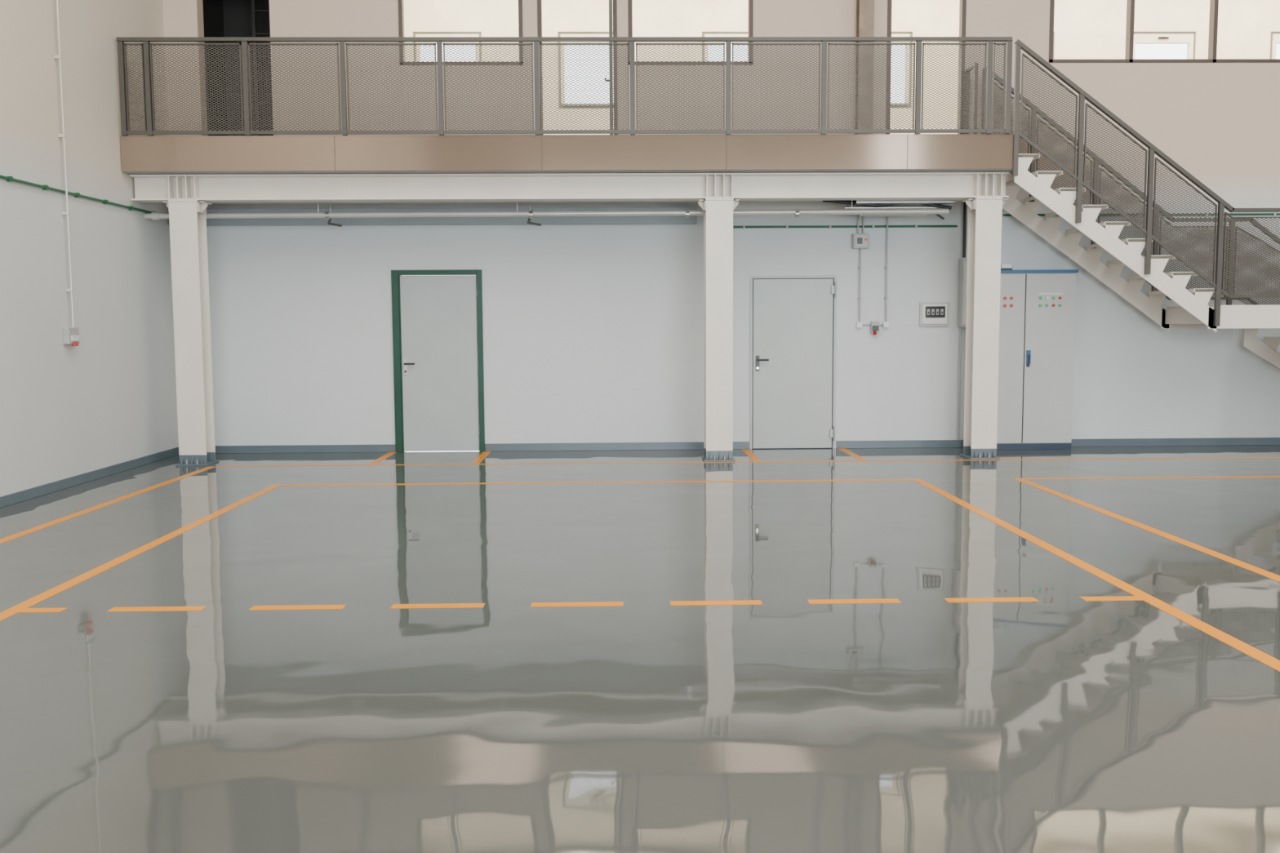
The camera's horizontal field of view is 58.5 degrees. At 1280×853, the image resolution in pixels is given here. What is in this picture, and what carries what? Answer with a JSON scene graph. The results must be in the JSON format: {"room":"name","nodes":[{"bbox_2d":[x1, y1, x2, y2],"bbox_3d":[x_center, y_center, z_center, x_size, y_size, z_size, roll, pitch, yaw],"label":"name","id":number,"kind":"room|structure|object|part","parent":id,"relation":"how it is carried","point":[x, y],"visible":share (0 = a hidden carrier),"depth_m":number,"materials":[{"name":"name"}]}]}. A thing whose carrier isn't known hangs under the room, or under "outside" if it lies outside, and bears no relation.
{"room":"factory floor","nodes":[
{"label":"factory floor","id":0,"kind":"room"},
{"bbox_2d":[0,0,178,497],"bbox_3d":[-5.275,-2.596,3.217,0.250,7.600,25.600,0,5,-1],"label":"wall","id":1,"kind":"structure","parent":0,"point":[108,399],"depth_m":10.77,"materials":[{"name":"paint"}]},
{"bbox_2d":[53,0,79,346],"bbox_3d":[-5.272,-3.882,10.303,0.077,6.300,0.200,0,5,-1],"label":"conduit","id":2,"kind":"object","parent":1,"relation":"attached to","point":[70,335],"visible":1,"depth_m":10.48,"materials":[{"name":"grey plastic"}]},
{"bbox_2d":[0,174,155,213],"bbox_3d":[-5.105,-1.437,2.478,0.039,0.040,21.415,0,5,-1],"label":"conduit","id":3,"kind":"object","parent":1,"relation":"attached to","point":[7,178],"visible":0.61,"depth_m":10.63,"materials":[{"name":"metal"}]},
{"bbox_2d":[0,446,178,507],"bbox_3d":[-5.092,1.265,2.179,0.012,0.090,22.338,0,5,-1],"label":"baseboard","id":4,"kind":"structure","parent":1,"relation":"attached to","point":[20,496],"depth_m":10.81,"materials":[{"name":"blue paint"}]},
{"bbox_2d":[202,0,273,135],"bbox_3d":[-4.745,-5.266,13.962,1.310,4.200,1.850,0,5,-1],"label":"doorway","id":5,"kind":"structure","parent":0,"point":[221,18],"depth_m":14.73,"materials":[{"name":"paint"}]},
{"bbox_2d":[115,36,1012,135],"bbox_3d":[-0.731,-3.498,11.753,9.155,0.974,0.060,0,5,-1],"label":"balcony railing","id":6,"kind":"object","parent":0,"point":[146,53],"depth_m":11.74,"materials":[{"name":"grey metal"}]},
{"bbox_2d":[0,444,1279,852],"bbox_3d":[4.398,1.205,3.870,19.560,0.202,25.800,0,5,-1],"label":"floor","id":7,"kind":"structure","parent":0,"point":[1063,722],"depth_m":5.12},
{"bbox_2d":[163,173,219,466],"bbox_3d":[-4.775,-1.119,12.187,0.430,3.055,0.380,0,5,-1],"label":"steel column","id":8,"kind":"structure","parent":7,"relation":"on","point":[187,218],"depth_m":12.08,"materials":[{"name":"white metal"}]},
{"bbox_2d":[697,173,739,462],"bbox_3d":[0.843,-1.161,12.307,0.430,3.055,0.380,0,5,-1],"label":"steel column","id":9,"kind":"structure","parent":7,"relation":"on","point":[717,212],"depth_m":12.19,"materials":[{"name":"white metal"}]},
{"bbox_2d":[960,172,1008,459],"bbox_3d":[3.708,-1.183,12.368,0.420,3.055,0.380,0,5,-1],"label":"steel column","id":10,"kind":"structure","parent":7,"relation":"on","point":[984,214],"depth_m":12.26,"materials":[{"name":"white metal"}]},
{"bbox_2d":[996,269,1078,449],"bbox_3d":[4.417,-0.769,13.255,1.190,2.065,0.332,0,5,-1],"label":"tall cabinet","id":11,"kind":"object","parent":7,"relation":"on","point":[1037,322],"visible":0.74,"depth_m":13.14,"materials":[{"name":"grey metal"}]},
{"bbox_2d":[1000,263,1012,270],"bbox_3d":[4.197,-1.831,13.125,0.140,0.075,0.080,0,5,-1],"label":"lamp","id":12,"kind":"object","parent":11,"relation":"on","point":[1003,266],"visible":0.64,"depth_m":13.09,"materials":[{"name":"white plastic"}]},
{"bbox_2d":[964,39,1279,368],"bbox_3d":[6.366,-1.880,12.703,5.220,4.404,1.344,0,5,-1],"label":"staircase","id":13,"kind":"structure","parent":7,"relation":"on","point":[1193,311],"depth_m":12.06,"materials":[{"name":"grey metal"}]},
{"bbox_3d":[3.756,-3.599,12.967,0.040,0.960,0.340,0,5,-1],"label":"newel frame","id":14,"kind":"part","parent":13,"relation":"part of","materials":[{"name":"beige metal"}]},
{"bbox_3d":[6.424,-1.933,13.175,5.066,4.335,0.050,0,5,-1],"label":"handrail","id":15,"kind":"part","parent":13,"relation":"part of","materials":[{"name":"beige metal"}]},
{"bbox_2d":[162,0,1279,451],"bbox_3d":[4.160,-3.549,13.282,19.060,7.600,0.200,0,5,-1],"label":"wall","id":16,"kind":"structure","parent":0,"point":[593,333],"depth_m":13.27,"materials":[{"name":"paint"}]},
{"bbox_2d":[391,269,484,452],"bbox_3d":[-2.341,-0.758,13.307,1.040,2.110,0.160,0,5,-1],"label":"door","id":17,"kind":"structure","parent":16,"relation":"in","point":[436,348],"depth_m":13.28,"materials":[{"name":"grey paint"}]},
{"bbox_2d":[398,0,523,65],"bbox_3d":[-2.033,-4.612,12.994,1.400,1.000,0.112,0,5,-1],"label":"window","id":18,"kind":"structure","parent":16,"relation":"in","point":[401,2],"depth_m":12.96,"materials":[{"name":"brown metal"}]},
{"bbox_2d":[120,133,1013,226],"bbox_3d":[-0.720,-2.670,12.494,9.245,0.805,1.309,0,5,-1],"label":"balcony","id":19,"kind":"object","parent":16,"relation":"attached to","point":[485,168],"visible":0.85,"depth_m":11.91,"materials":[{"name":"white metal"}]},
{"bbox_2d":[328,202,342,226],"bbox_3d":[-3.374,-2.453,12.611,0.154,0.494,0.024,0,5,-1],"label":"bracket","id":20,"kind":"object","parent":19,"relation":"hanging from","point":[330,220],"visible":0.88,"depth_m":12.62,"materials":[{"name":"metal"}]},
{"bbox_2d":[527,201,541,226],"bbox_3d":[-1.175,-2.470,12.658,0.154,0.494,0.024,0,5,-1],"label":"bracket","id":21,"kind":"object","parent":19,"relation":"hanging from","point":[529,220],"visible":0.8,"depth_m":12.67,"materials":[{"name":"metal"}]},
{"bbox_2d":[143,200,948,220],"bbox_3d":[-0.983,-2.478,12.410,8.718,0.435,0.084,0,5,-1],"label":"ceiling pipe","id":22,"kind":"object","parent":19,"relation":"hanging from","point":[327,215],"visible":0.82,"depth_m":12.40,"materials":[{"name":"metal"}]},
{"bbox_2d":[854,0,874,134],"bbox_3d":[2.550,-5.213,12.910,0.170,4.200,0.165,0,5,-1],"label":"steel post","id":23,"kind":"object","parent":19,"relation":"on","point":[864,8],"visible":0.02,"depth_m":12.92,"materials":[{"name":"white metal"}]},
{"bbox_2d":[822,200,956,219],"bbox_3d":[2.702,-2.546,12.790,1.593,0.410,0.606,0,5,-1],"label":"cable tray","id":24,"kind":"object","parent":19,"relation":"attached to","point":[856,204],"visible":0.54,"depth_m":12.58,"materials":[{"name":"metal"}]},
{"bbox_2d":[537,0,617,135],"bbox_3d":[-0.720,-4.152,13.491,0.900,2.020,0.962,0,5,-1],"label":"door","id":25,"kind":"structure","parent":16,"relation":"in","point":[539,2],"depth_m":13.03,"materials":[{"name":"brown metal"}]},
{"bbox_2d":[628,0,753,64],"bbox_3d":[0.576,-4.632,13.050,1.420,1.000,0.112,0,5,-1],"label":"window","id":26,"kind":"structure","parent":16,"relation":"in","point":[750,2],"depth_m":13.02,"materials":[{"name":"brown metal"}]},
{"bbox_2d":[215,437,1279,453],"bbox_3d":[4.184,0.201,13.510,19.060,0.090,0.012,0,5,-1],"label":"baseboard","id":27,"kind":"structure","parent":16,"relation":"attached to","point":[1213,441],"depth_m":13.43,"materials":[{"name":"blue paint"}]},
{"bbox_2d":[749,275,836,448],"bbox_3d":[1.788,-0.747,13.394,1.010,2.025,0.171,0,5,-1],"label":"door","id":28,"kind":"structure","parent":16,"relation":"in","point":[793,349],"depth_m":13.37,"materials":[{"name":"grey paint"}]},
{"bbox_2d":[852,233,869,248],"bbox_3d":[2.552,-2.143,13.216,0.180,0.170,0.109,0,5,-1],"label":"junction box","id":29,"kind":"object","parent":16,"relation":"attached to","point":[860,241],"visible":1,"depth_m":13.18,"materials":[{"name":"grey plastic"}]},
{"bbox_2d":[856,214,888,327],"bbox_3d":[2.703,-1.928,13.263,0.379,1.550,0.059,0,5,-1],"label":"conduit","id":30,"kind":"object","parent":16,"relation":"attached to","point":[859,324],"visible":0.79,"depth_m":13.27,"materials":[{"name":"grey plastic"}]},
{"bbox_2d":[871,321,879,334],"bbox_3d":[2.738,-1.144,13.294,0.090,0.157,0.080,0,5,-1],"label":"power socket","id":31,"kind":"object","parent":16,"relation":"attached to","point":[874,325],"visible":1,"depth_m":13.29,"materials":[{"name":"grey plastic"}]},
{"bbox_2d":[885,0,966,133],"bbox_3d":[3.278,-4.145,13.153,0.900,2.020,0.112,0,5,-1],"label":"door frame","id":32,"kind":"structure","parent":16,"relation":"in","point":[962,6],"depth_m":13.10,"materials":[{"name":"white metal"}]},
{"bbox_2d":[919,302,949,326],"bbox_3d":[3.436,-1.310,13.329,0.340,0.280,0.069,0,5,-1],"label":"breaker panel","id":33,"kind":"object","parent":16,"relation":"attached to","point":[931,313],"visible":1,"depth_m":13.32,"materials":[{"name":"white plastic"}]},
{"bbox_2d":[957,202,967,439],"bbox_3d":[3.762,-1.288,13.289,0.090,2.900,0.169,0,5,-1],"label":"conduit","id":34,"kind":"object","parent":16,"relation":"attached to","point":[962,299],"visible":0.72,"depth_m":13.23,"materials":[{"name":"grey plastic"}]},
{"bbox_2d":[733,212,1279,228],"bbox_3d":[7.288,-2.414,13.333,12.620,0.161,0.035,0,5,-1],"label":"conduit","id":35,"kind":"object","parent":16,"relation":"attached to","point":[873,226],"visible":0.57,"depth_m":13.24,"materials":[{"name":"green plastic"}]},
{"bbox_2d":[1048,0,1279,62],"bbox_3d":[6.614,-4.688,13.178,3.840,0.980,0.112,0,5,-1],"label":"window","id":36,"kind":"structure","parent":16,"relation":"in","point":[1214,4],"depth_m":13.14,"materials":[{"name":"brown metal"}]},
{"bbox_2d":[403,0,1279,134],"bbox_3d":[4.771,-5.290,15.877,17.700,4.600,0.250,0,5,-1],"label":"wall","id":37,"kind":"structure","parent":0,"point":[1084,29],"depth_m":15.71,"materials":[{"name":"beige paint"}]},
{"bbox_2d":[413,31,481,62],"bbox_3d":[-2.627,-4.872,15.655,0.930,1.030,0.140,0,5,-1],"label":"window","id":38,"kind":"structure","parent":37,"relation":"in","point":[415,33],"depth_m":15.59,"materials":[{"name":"beige paint"}]},
{"bbox_2d":[557,31,613,108],"bbox_3d":[-0.656,-4.887,15.697,0.930,1.030,0.140,0,5,-1],"label":"window","id":39,"kind":"structure","parent":37,"relation":"in","point":[559,33],"depth_m":15.64,"materials":[{"name":"beige paint"}]},
{"bbox_2d":[702,31,747,61],"bbox_3d":[1.315,-4.902,15.740,0.930,1.030,0.140,0,5,-1],"label":"window","id":40,"kind":"structure","parent":37,"relation":"in","point":[704,33],"depth_m":15.67,"materials":[{"name":"beige paint"}]},
{"bbox_2d":[890,31,911,107],"bbox_3d":[3.287,-4.917,15.782,0.930,1.030,0.140,0,5,-1],"label":"window","id":41,"kind":"structure","parent":37,"relation":"in","point":[893,33],"depth_m":15.76,"materials":[{"name":"beige paint"}]},
{"bbox_2d":[1133,31,1195,59],"bbox_3d":[7.230,-4.947,15.866,0.930,1.030,0.140,0,5,-1],"label":"window","id":42,"kind":"structure","parent":37,"relation":"in","point":[1140,37],"depth_m":15.80,"materials":[{"name":"beige paint"}]},
{"bbox_2d":[1269,31,1279,59],"bbox_3d":[9.201,-4.962,15.908,0.930,1.030,0.140,0,5,-1],"label":"window","id":43,"kind":"structure","parent":37,"relation":"in","point":[1275,36],"depth_m":15.85,"materials":[{"name":"beige paint"}]},
{"bbox_3d":[4.134,-3.121,14.675,19.060,0.300,2.500,0,5,-1],"label":"floor","id":44,"kind":"structure","parent":0,"visible":0},
{"bbox_2d":[251,0,273,135],"bbox_3d":[-4.586,-4.881,14.145,0.410,3.400,0.040,0,5,-1],"label":"access ladder","id":45,"kind":"object","parent":44,"relation":"on","point":[254,10],"visible":0.31,"depth_m":14.14,"materials":[{"name":"beige metal"}]}
]}

